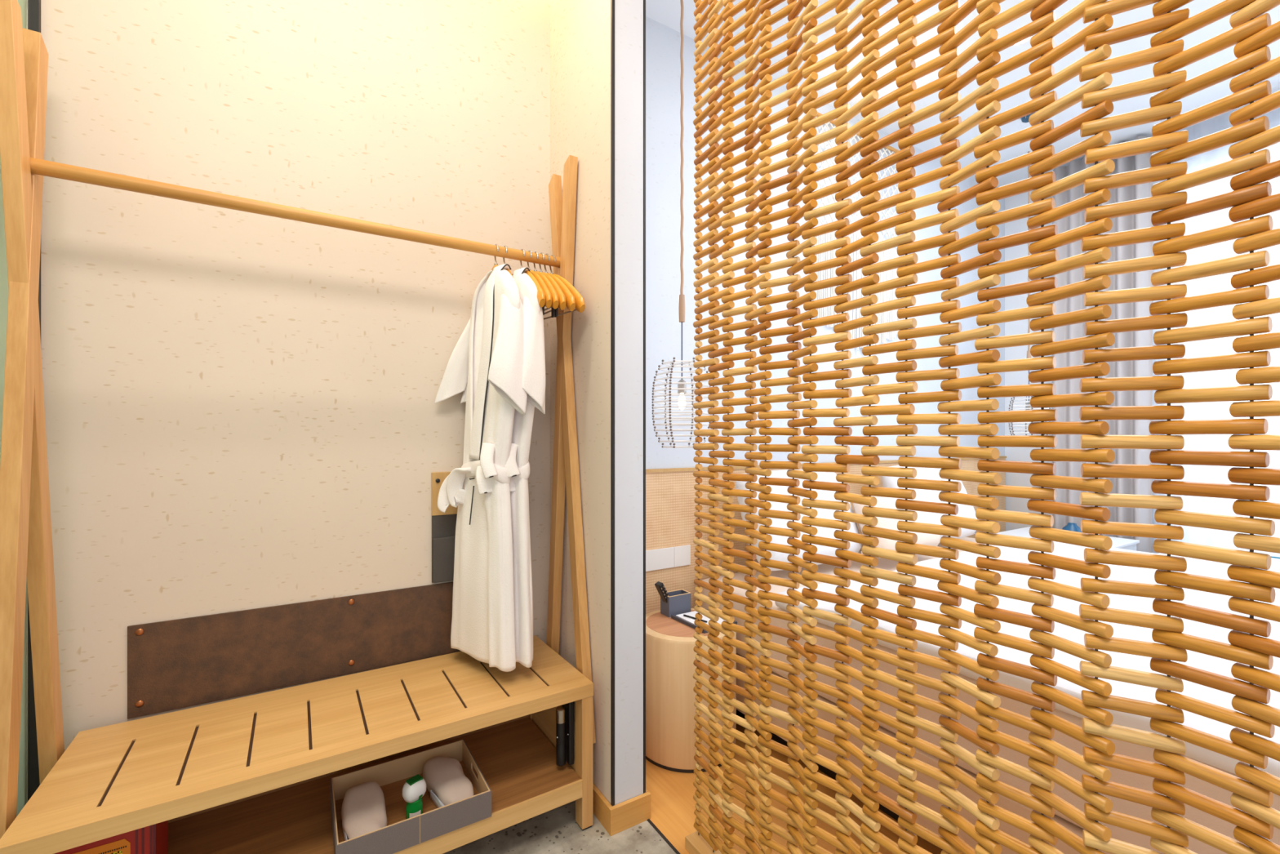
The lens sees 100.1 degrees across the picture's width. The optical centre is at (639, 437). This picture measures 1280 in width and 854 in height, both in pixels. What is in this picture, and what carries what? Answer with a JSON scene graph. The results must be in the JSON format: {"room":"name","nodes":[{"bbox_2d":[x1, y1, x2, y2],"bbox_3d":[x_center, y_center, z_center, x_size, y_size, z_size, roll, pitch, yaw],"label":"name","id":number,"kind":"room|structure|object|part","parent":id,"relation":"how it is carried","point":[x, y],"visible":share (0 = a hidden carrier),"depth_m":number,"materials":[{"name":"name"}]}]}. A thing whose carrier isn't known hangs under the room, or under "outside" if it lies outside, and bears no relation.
{"room":"hotel room","nodes":[
{"label":"hotel room","id":0,"kind":"room"},
{"bbox_2d":[405,797,422,819],"bbox_3d":[-0.588,0.965,1.399,0.041,0.054,0.041,0,0,38],"label":"bottle","id":1,"kind":"object","parent":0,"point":[414,806],"depth_m":1.38,"materials":[{"name":"green plastic"}]},
{"bbox_2d":[40,0,1004,751],"bbox_3d":[0.572,-0.300,2.624,4.875,2.900,0.100,0,0,-32],"label":"wall","id":2,"kind":"structure","parent":0,"point":[242,413],"depth_m":1.59,"materials":[{"name":"paint"}]},
{"bbox_2d":[0,0,40,816],"bbox_3d":[-1.009,-0.300,0.545,0.028,2.900,1.785,0,0,-32],"label":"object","id":3,"kind":"structure","parent":2,"relation":"in","point":[28,781],"depth_m":1.28,"materials":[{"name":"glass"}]},
{"bbox_3d":[-1.470,-0.300,1.301,0.021,2.900,0.013,0,0,-32],"label":"frame","id":4,"kind":"part","parent":3,"relation":"part of","materials":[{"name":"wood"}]},
{"bbox_2d":[127,582,461,719],"bbox_3d":[-0.932,0.610,1.633,0.930,0.240,0.011,0,0,-32],"label":"panel","id":5,"kind":"object","parent":2,"relation":"attached to","point":[172,664],"visible":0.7,"depth_m":1.56,"materials":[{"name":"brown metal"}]},
{"bbox_2d":[431,471,457,582],"bbox_3d":[-0.604,0.299,1.828,0.200,0.366,0.021,0,0,-32],"label":"pocket","id":6,"kind":"object","parent":2,"relation":"attached to","point":[443,524],"visible":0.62,"depth_m":1.79,"materials":[{"name":"grey fabric"}]},
{"bbox_3d":[-0.606,0.188,1.833,0.200,0.144,0.011,0,0,-32],"label":"wooden plate","id":7,"kind":"part","parent":6,"relation":"part of","materials":[{"name":"brown wood"}]},
{"bbox_2d":[645,456,1006,613],"bbox_3d":[1.165,0.641,2.915,3.300,1.018,0.023,0,0,-32],"label":"headboard panel","id":8,"kind":"object","parent":2,"relation":"attached to","point":[670,493],"visible":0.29,"depth_m":2.30,"materials":[{"name":"wicker"}]},
{"bbox_2d":[645,544,690,571],"bbox_3d":[0.119,0.506,2.260,0.225,0.086,0.007,0,0,-32],"label":"socket plate","id":9,"kind":"object","parent":8,"relation":"attached to","point":[677,556],"visible":0.78,"depth_m":2.25,"materials":[{"name":"white plastic"}]},
{"bbox_3d":[0.073,0.507,2.232,0.164,0.085,0.008,0,0,-32],"label":"plate","id":10,"kind":"part","parent":9,"relation":"part of","materials":[{"name":"white plastic"}]},
{"bbox_2d":[813,111,912,350],"bbox_3d":[1.239,-1.059,2.949,0.880,1.201,0.025,0,0,-32],"label":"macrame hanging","id":11,"kind":"object","parent":2,"relation":"attached to","point":[890,295],"visible":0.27,"depth_m":2.92,"materials":[{"name":"white fabric"}]},
{"bbox_2d":[1004,103,1249,530],"bbox_3d":[3.467,-0.300,2.476,0.100,2.900,3.185,0,0,-32],"label":"wall window","id":12,"kind":"structure","parent":2,"relation":"in","point":[1020,326],"depth_m":3.74,"materials":[{"name":"white glass"}]},
{"bbox_2d":[550,0,613,805],"bbox_3d":[-0.168,-0.300,1.815,0.112,2.900,0.503,0,0,-32],"label":"wall","id":13,"kind":"structure","parent":0,"point":[588,21],"depth_m":1.69,"materials":[{"name":"paint"}]},
{"bbox_2d":[610,0,614,805],"bbox_3d":[-0.080,-0.338,1.570,0.008,2.824,0.008,0,0,-32],"label":"trim","id":14,"kind":"structure","parent":13,"relation":"attached to","point":[612,2],"depth_m":1.57,"materials":[{"name":"black metal"}]},
{"bbox_2d":[592,782,650,835],"bbox_3d":[-0.141,1.113,1.769,0.138,0.075,0.439,0,0,-32],"label":"baseboard","id":15,"kind":"structure","parent":13,"relation":"attached to","point":[620,817],"depth_m":1.58,"materials":[{"name":"brown wood"}]},
{"bbox_2d":[643,0,645,792],"bbox_3d":[0.012,-0.338,1.626,0.008,2.824,0.008,0,0,-32],"label":"trim","id":16,"kind":"structure","parent":13,"relation":"attached to","point":[644,1],"depth_m":1.62,"materials":[{"name":"black metal"}]},
{"bbox_2d":[613,0,643,805],"bbox_3d":[-0.034,-0.335,1.598,0.098,2.830,0.006,0,0,-32],"label":"door frame","id":17,"kind":"structure","parent":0,"point":[628,14],"depth_m":1.59,"materials":[{"name":"white paint"}]},
{"bbox_2d":[443,723,942,853],"bbox_3d":[1.098,1.180,1.078,6.200,0.060,3.285,0,0,-32],"label":"floor","id":18,"kind":"structure","parent":0,"point":[673,804],"depth_m":1.58,"materials":[{"name":"brown wood"}]},
{"bbox_2d":[0,635,593,853],"bbox_3d":[-0.758,0.937,1.450,1.187,0.426,0.454,0,0,-33],"label":"bench","id":19,"kind":"object","parent":18,"relation":"on","point":[252,774],"visible":0.94,"depth_m":1.37,"materials":[{"name":"brown wood"}]},
{"bbox_2d":[55,820,168,853],"bbox_3d":[-1.138,0.911,1.165,0.152,0.170,0.122,0,0,-32],"label":"box","id":20,"kind":"object","parent":19,"relation":"on","point":[153,838],"visible":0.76,"depth_m":1.14,"materials":[{"name":"red cardboard"}]},
{"bbox_3d":[-0.870,0.880,1.623,1.114,0.236,0.018,0,0,-33],"label":"rail","id":21,"kind":"part","parent":19,"relation":"part of","materials":[{"name":"brown wood"}]},
{"bbox_2d":[168,716,580,853],"bbox_3d":[-0.759,1.022,1.451,1.114,0.047,0.440,0,0,-33],"label":"shelf","id":22,"kind":"object","parent":19,"relation":"attached to","point":[516,757],"depth_m":1.46,"materials":[{"name":"brown wood"}]},
{"bbox_2d":[329,739,491,853],"bbox_3d":[-0.618,0.963,1.437,0.357,0.067,0.289,0,0,-32],"label":"storage box","id":23,"kind":"object","parent":19,"relation":"on","point":[400,833],"visible":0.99,"depth_m":1.40,"materials":[{"name":"leather"}]},
{"bbox_2d":[341,781,387,840],"bbox_3d":[-0.706,0.961,1.373,0.100,0.062,0.250,0,0,-35],"label":"bag","id":24,"kind":"object","parent":23,"relation":"in","point":[363,811],"visible":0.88,"depth_m":1.36,"materials":[{"name":"beige fabric"}]},
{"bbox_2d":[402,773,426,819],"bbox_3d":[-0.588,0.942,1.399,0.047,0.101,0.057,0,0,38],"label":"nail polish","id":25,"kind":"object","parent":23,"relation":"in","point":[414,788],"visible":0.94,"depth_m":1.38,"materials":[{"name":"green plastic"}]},
{"bbox_2d":[422,756,474,808],"bbox_3d":[-0.538,0.962,1.503,0.101,0.061,0.250,0,0,-41],"label":"bag","id":26,"kind":"object","parent":23,"relation":"in","point":[446,783],"visible":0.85,"depth_m":1.47,"materials":[{"name":"beige fabric"}]},
{"bbox_3d":[-0.275,0.906,1.763,0.028,0.288,0.360,0,0,-33],"label":"panel","id":27,"kind":"part","parent":19,"relation":"part of","materials":[{"name":"brown wood"}]},
{"bbox_2d":[561,701,573,764],"bbox_3d":[-0.221,0.883,1.627,0.019,0.190,0.062,0,0,-32],"label":"holder","id":28,"kind":"object","parent":19,"relation":"attached to","point":[569,706],"visible":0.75,"depth_m":1.60,"materials":[{"name":"black plastic"}]},
{"bbox_2d":[555,705,565,766],"bbox_3d":[-0.237,0.893,1.606,0.031,0.169,0.030,0,0,-32],"label":"torch","id":29,"kind":"object","parent":28,"relation":"attached to","point":[561,709],"visible":0.99,"depth_m":1.59,"materials":[{"name":"black plastic"}]},
{"bbox_3d":[-0.166,0.953,1.592,0.036,0.382,0.045,0,0,-33],"label":"leg","id":30,"kind":"part","parent":19,"relation":"part of","materials":[{"name":"brown wood"}]},
{"bbox_2d":[0,0,595,839],"bbox_3d":[-0.782,0.118,1.461,1.295,2.068,0.366,0,0,-32],"label":"clothes rack","id":31,"kind":"object","parent":18,"relation":"on","point":[26,548],"visible":0.91,"depth_m":1.19,"materials":[{"name":"brown wood"}]},
{"bbox_3d":[-1.294,0.015,1.114,0.035,1.857,0.315,0,0,-38],"label":"leg","id":32,"kind":"part","parent":31,"relation":"part of","materials":[{"name":"brown wood"}]},
{"bbox_3d":[-1.343,0.118,1.192,0.036,2.068,0.243,0,0,-23],"label":"leg","id":33,"kind":"part","parent":31,"relation":"part of","materials":[{"name":"brown wood"}]},
{"bbox_3d":[-0.800,-0.592,1.492,1.290,0.033,0.033,0,0,-32],"label":"rail","id":34,"kind":"part","parent":31,"relation":"part of","materials":[{"name":"brown wood"}]},
{"bbox_2d":[489,244,498,275],"bbox_3d":[-0.466,-0.500,1.697,0.036,0.226,0.303,0,0,-34],"label":"hanger","id":35,"kind":"object","parent":31,"relation":"hanging from","point":[495,264],"visible":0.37,"depth_m":1.70,"materials":[{"name":"brown wood"}]},
{"bbox_2d":[434,263,527,671],"bbox_3d":[-0.487,0.072,1.679,0.395,1.221,0.164,0,0,43],"label":"bathrobe","id":36,"kind":"object","parent":35,"relation":"hanging from","point":[488,354],"visible":1,"depth_m":1.61,"materials":[{"name":"white fabric"}]},
{"bbox_2d":[502,245,512,276],"bbox_3d":[-0.442,-0.500,1.712,0.036,0.226,0.303,0,0,-33],"label":"hanger","id":37,"kind":"object","parent":31,"relation":"hanging from","point":[505,246],"visible":0.15,"depth_m":1.70,"materials":[{"name":"brown wood"}]},
{"bbox_2d":[519,248,545,315],"bbox_3d":[-0.393,-0.490,1.742,0.036,0.245,0.405,0,0,-36],"label":"hanger","id":38,"kind":"object","parent":31,"relation":"hanging from","point":[540,294],"visible":0.37,"depth_m":1.60,"materials":[{"name":"brown wood"}]},
{"bbox_2d":[460,266,546,667],"bbox_3d":[-0.426,0.072,1.714,0.392,1.221,0.154,0,0,41],"label":"bathrobe","id":39,"kind":"object","parent":38,"relation":"hanging from","point":[517,465],"visible":0.44,"depth_m":1.60,"materials":[{"name":"white fabric"}]},
{"bbox_2d":[526,249,551,307],"bbox_3d":[-0.373,-0.499,1.754,0.036,0.228,0.405,0,0,-35],"label":"hanger","id":40,"kind":"object","parent":31,"relation":"hanging from","point":[548,304],"visible":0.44,"depth_m":1.62,"materials":[{"name":"brown wood"}]},
{"bbox_2d":[533,251,559,317],"bbox_3d":[-0.354,-0.490,1.766,0.036,0.245,0.405,0,0,-35],"label":"hanger","id":41,"kind":"object","parent":31,"relation":"hanging from","point":[555,299],"visible":0.36,"depth_m":1.64,"materials":[{"name":"brown wood"}]},
{"bbox_2d":[538,252,565,314],"bbox_3d":[-0.337,-0.499,1.776,0.036,0.228,0.405,0,0,-36],"label":"hanger","id":42,"kind":"object","parent":31,"relation":"hanging from","point":[562,303],"visible":0.31,"depth_m":1.65,"materials":[{"name":"brown wood"}]},
{"bbox_2d":[543,253,575,311],"bbox_3d":[-0.321,-0.499,1.785,0.036,0.228,0.405,0,0,-40],"label":"hanger","id":43,"kind":"object","parent":31,"relation":"hanging from","point":[570,299],"visible":0.44,"depth_m":1.65,"materials":[{"name":"brown wood"}]},
{"bbox_3d":[-0.278,0.118,1.847,0.030,2.068,0.238,0,0,-32],"label":"leg","id":44,"kind":"part","parent":31,"relation":"part of","materials":[{"name":"brown wood"}]},
{"bbox_2d":[543,254,585,319],"bbox_3d":[-0.303,-0.499,1.795,0.036,0.228,0.405,0,0,-44],"label":"hanger","id":45,"kind":"object","parent":31,"relation":"hanging from","point":[580,300],"visible":0.34,"depth_m":1.68,"materials":[{"name":"brown wood"}]},
{"bbox_3d":[-0.229,0.015,1.769,0.030,1.856,0.310,0,0,-32],"label":"leg","id":46,"kind":"part","parent":31,"relation":"part of","materials":[{"name":"brown wood"}]},
{"bbox_2d":[647,818,679,853],"bbox_3d":[0.719,1.149,0.484,0.008,0.002,2.670,0,0,-32],"label":"trim","id":47,"kind":"structure","parent":18,"relation":"in","point":[649,820],"depth_m":1.54,"materials":[{"name":"black metal"}]},
{"bbox_2d":[645,608,736,773],"bbox_3d":[0.172,0.923,2.020,0.374,0.454,0.374,0,0,-32],"label":"table","id":48,"kind":"object","parent":18,"relation":"on","point":[670,655],"visible":0.4,"depth_m":1.85,"materials":[{"name":"brown wood"}]},
{"bbox_2d":[660,589,691,617],"bbox_3d":[0.141,0.656,2.124,0.106,0.080,0.061,0,0,-32],"label":"pen holder","id":49,"kind":"object","parent":48,"relation":"on","point":[678,602],"visible":0.82,"depth_m":2.10,"materials":[{"name":"grey"}]},
{"bbox_2d":[654,581,669,603],"bbox_3d":[0.100,0.628,2.098,0.081,0.129,0.039,0,0,-25],"label":"remote control","id":50,"kind":"object","parent":49,"relation":"in","point":[660,586],"visible":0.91,"depth_m":2.08,"materials":[{"name":"black plastic"}]},
{"bbox_2d":[671,607,737,633],"bbox_3d":[0.240,0.689,2.027,0.160,0.012,0.195,0,0,-34],"label":"tray","id":51,"kind":"object","parent":48,"relation":"on","point":[674,617],"visible":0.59,"depth_m":1.99,"materials":[{"name":"grey"}]},
{"bbox_2d":[675,610,725,626],"bbox_3d":[0.237,0.687,2.030,0.128,0.004,0.170,0,0,-32],"label":"notepad","id":52,"kind":"object","parent":51,"relation":"in","point":[692,614],"visible":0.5,"depth_m":2.03,"materials":[{"name":"white paper"}]},
{"bbox_2d":[683,614,706,622],"bbox_3d":[0.208,0.682,2.021,0.109,0.007,0.007,0,0,43],"label":"pen","id":53,"kind":"object","parent":52,"relation":"on","point":[686,615],"visible":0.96,"depth_m":2.02,"materials":[{"name":"black plastic"}]},
{"bbox_2d":[700,537,1279,853],"bbox_3d":[1.628,0.837,1.935,2.024,0.625,2.090,0,0,-32],"label":"bed","id":54,"kind":"object","parent":18,"relation":"on","point":[1208,600],"visible":0.36,"depth_m":1.43,"materials":[{"name":"white fabric"}]},
{"bbox_2d":[735,469,861,570],"bbox_3d":[0.714,0.350,2.389,0.660,0.402,0.260,0,0,-32],"label":"pillow","id":55,"kind":"object","parent":54,"relation":"on","point":[830,477],"visible":0.28,"depth_m":2.29,"materials":[{"name":"white fabric"}]},
{"bbox_2d":[853,493,940,558],"bbox_3d":[1.213,0.405,2.532,0.500,0.272,0.206,0,0,-31],"label":"pillow","id":56,"kind":"object","parent":54,"relation":"on","point":[933,540],"visible":0.33,"depth_m":2.46,"materials":[{"name":"beige fabric"}]},
{"bbox_2d":[881,465,977,538],"bbox_3d":[1.583,0.350,2.922,0.660,0.402,0.268,0,0,-28],"label":"pillow","id":57,"kind":"object","parent":54,"relation":"on","point":[931,473],"visible":0.17,"depth_m":2.86,"materials":[{"name":"white fabric"}]},
{"bbox_2d":[774,537,1279,777],"bbox_3d":[1.751,0.565,1.734,2.024,0.080,1.620,0,0,-32],"label":"duvet","id":58,"kind":"object","parent":54,"relation":"on","point":[1208,600],"depth_m":1.49,"materials":[{"name":"white fabric"}]},
{"bbox_2d":[994,526,1139,551],"bbox_3d":[2.456,0.863,3.108,0.460,0.575,0.540,0,0,-32],"label":"table","id":59,"kind":"object","parent":18,"relation":"on","point":[1120,543],"visible":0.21,"depth_m":3.03,"materials":[{"name":"white paint"}]},
{"bbox_2d":[1062,522,1081,532],"bbox_3d":[2.436,0.529,3.025,0.100,0.092,0.100,0,0,-32],"label":"vase","id":60,"kind":"object","parent":59,"relation":"on","point":[1073,526],"visible":0.46,"depth_m":3.00,"materials":[{"name":"blue glass"}]},
{"bbox_2d":[1159,552,1279,568],"bbox_3d":[3.153,0.865,2.145,0.380,0.570,1.550,0,0,-32],"label":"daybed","id":61,"kind":"object","parent":18,"relation":"on","point":[1275,562],"visible":0.03,"depth_m":2.52,"materials":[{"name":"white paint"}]},
{"bbox_2d":[645,0,1279,186],"bbox_3d":[2.112,-1.800,1.701,3.820,0.100,3.285,0,0,-32],"label":"ceiling","id":62,"kind":"structure","parent":0,"point":[667,12],"depth_m":2.52,"materials":[{"name":"white paint"}]},
{"bbox_2d":[652,0,711,448],"bbox_3d":[0.156,-0.855,1.998,0.195,1.790,0.225,0,0,27],"label":"pendant lamp","id":63,"kind":"object","parent":62,"relation":"hanging from","point":[682,388],"visible":0.83,"depth_m":1.99,"materials":[{"name":"beige wicker"}]},
{"bbox_3d":[0.156,-0.132,1.998,0.030,0.060,0.030,0,0,27],"label":"bulb","id":64,"kind":"part","parent":63,"relation":"part of","materials":[{"name":"beige glass"}]},
{"bbox_2d":[677,379,686,394],"bbox_3d":[0.156,-0.188,1.998,0.032,0.055,0.032,0,0,27],"label":"socket","id":65,"kind":"object","parent":63,"relation":"attached to","point":[679,385],"depth_m":1.99,"materials":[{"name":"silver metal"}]},
{"bbox_2d":[684,0,1279,853],"bbox_3d":[0.484,-0.300,0.955,0.065,2.900,1.320,0,0,-32],"label":"divider","id":66,"kind":"object","parent":62,"relation":"hanging from","point":[1251,33],"visible":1,"depth_m":0.84,"materials":[{"name":"brown wood"}]},
{"bbox_3d":[0.165,-0.305,1.506,0.003,2.850,0.003,0,0,-32],"label":"cord","id":67,"kind":"part","parent":66,"relation":"part of","materials":[{"name":"brown plastic"}]},
{"bbox_3d":[0.198,-0.305,1.443,0.003,2.850,0.003,0,0,-32],"label":"cord","id":68,"kind":"part","parent":66,"relation":"part of","materials":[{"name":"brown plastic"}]},
{"bbox_3d":[0.227,-0.305,1.379,0.003,2.850,0.003,0,0,-32],"label":"cord","id":69,"kind":"part","parent":66,"relation":"part of","materials":[{"name":"brown fabric"}]},
{"bbox_3d":[0.294,-0.305,1.257,0.003,2.850,0.003,0,0,-32],"label":"cord","id":70,"kind":"part","parent":66,"relation":"part of","materials":[{"name":"brown fabric"}]},
{"bbox_3d":[0.345,-0.305,1.207,0.003,2.850,0.003,0,0,-32],"label":"cord","id":71,"kind":"part","parent":66,"relation":"part of","materials":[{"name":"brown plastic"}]},
{"bbox_3d":[0.362,-0.305,1.138,0.003,2.850,0.003,0,0,-32],"label":"cord","id":72,"kind":"part","parent":66,"relation":"part of","materials":[{"name":"black fabric"}]},
{"bbox_3d":[0.410,-0.305,1.087,0.003,2.850,0.003,0,0,-32],"label":"cord","id":73,"kind":"part","parent":66,"relation":"part of","materials":[{"name":"fabric"}]},
{"bbox_3d":[0.438,-0.305,1.021,0.003,2.850,0.003,0,0,-32],"label":"cord","id":74,"kind":"part","parent":66,"relation":"part of","materials":[{"name":"black fabric"}]},
{"bbox_3d":[0.478,-0.305,0.963,0.003,2.850,0.003,0,0,-32],"label":"cord","id":75,"kind":"part","parent":66,"relation":"part of","materials":[{"name":"black fabric"}]},
{"bbox_3d":[0.524,-0.305,0.909,0.003,2.850,0.003,0,0,-32],"label":"cord","id":76,"kind":"part","parent":66,"relation":"part of","materials":[{"name":"black fabric"}]},
{"bbox_3d":[0.545,-0.305,0.841,0.003,2.850,0.003,0,0,-32],"label":"cord","id":77,"kind":"part","parent":66,"relation":"part of","materials":[{"name":"brown fabric"}]},
{"bbox_3d":[0.589,-0.305,0.785,0.003,2.850,0.003,0,0,-32],"label":"cord","id":78,"kind":"part","parent":66,"relation":"part of","materials":[{"name":"brown fabric"}]},
{"bbox_3d":[0.610,-0.305,0.717,0.003,2.850,0.003,0,0,-32],"label":"cord","id":79,"kind":"part","parent":66,"relation":"part of","materials":[{"name":"fabric"}]},
{"bbox_3d":[0.671,-0.305,0.681,0.003,2.850,0.003,0,0,-32],"label":"cord","id":80,"kind":"part","parent":66,"relation":"part of","materials":[{"name":"brown fabric"}]},
{"bbox_3d":[0.705,-0.305,0.619,0.003,2.850,0.003,0,0,-32],"label":"cord","id":81,"kind":"part","parent":66,"relation":"part of","materials":[{"name":"brown fabric"}]},
{"bbox_2d":[1011,35,1034,46],"bbox_3d":[1.667,-1.745,2.349,0.100,0.008,0.100,0,0,-32],"label":"recessed light","id":82,"kind":"object","parent":62,"relation":"in","point":[1026,40],"visible":0.3,"depth_m":2.36,"materials":[{"name":"white plastic"}]},
{"bbox_2d":[1018,111,1035,122],"bbox_3d":[2.093,-1.726,2.896,0.096,0.045,0.096,0,0,-32],"label":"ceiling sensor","id":83,"kind":"object","parent":62,"relation":"attached to","point":[1024,119],"visible":0.38,"depth_m":2.89,"materials":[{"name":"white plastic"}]},
{"bbox_2d":[1008,151,1050,435],"bbox_3d":[2.382,-0.855,3.285,0.195,1.790,0.225,0,0,27],"label":"pendant lamp","id":84,"kind":"object","parent":62,"relation":"hanging from","point":[1028,406],"visible":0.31,"depth_m":3.28,"materials":[{"name":"beige wicker"}]},
{"bbox_2d":[1026,402,1031,409],"bbox_3d":[2.382,-0.188,3.285,0.032,0.055,0.032,0,0,27],"label":"socket","id":85,"kind":"object","parent":84,"relation":"attached to","point":[1028,403],"depth_m":3.27,"materials":[{"name":"silver metal"}]},
{"bbox_2d":[1051,135,1152,552],"bbox_3d":[2.782,-0.295,3.262,0.095,2.870,0.482,0,0,-32],"label":"window curtain","id":86,"kind":"object","parent":62,"relation":"hanging from","point":[1142,278],"visible":0.23,"depth_m":3.15,"materials":[{"name":"grey fabric"}]},
{"bbox_2d":[1151,107,1279,557],"bbox_3d":[3.512,-0.295,2.220,0.060,2.870,2.101,0,0,-32],"label":"sheer curtain","id":87,"kind":"object","parent":62,"relation":"hanging from","point":[1221,282],"visible":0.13,"depth_m":2.90,"materials":[{"name":"white fabric"}]}
]}

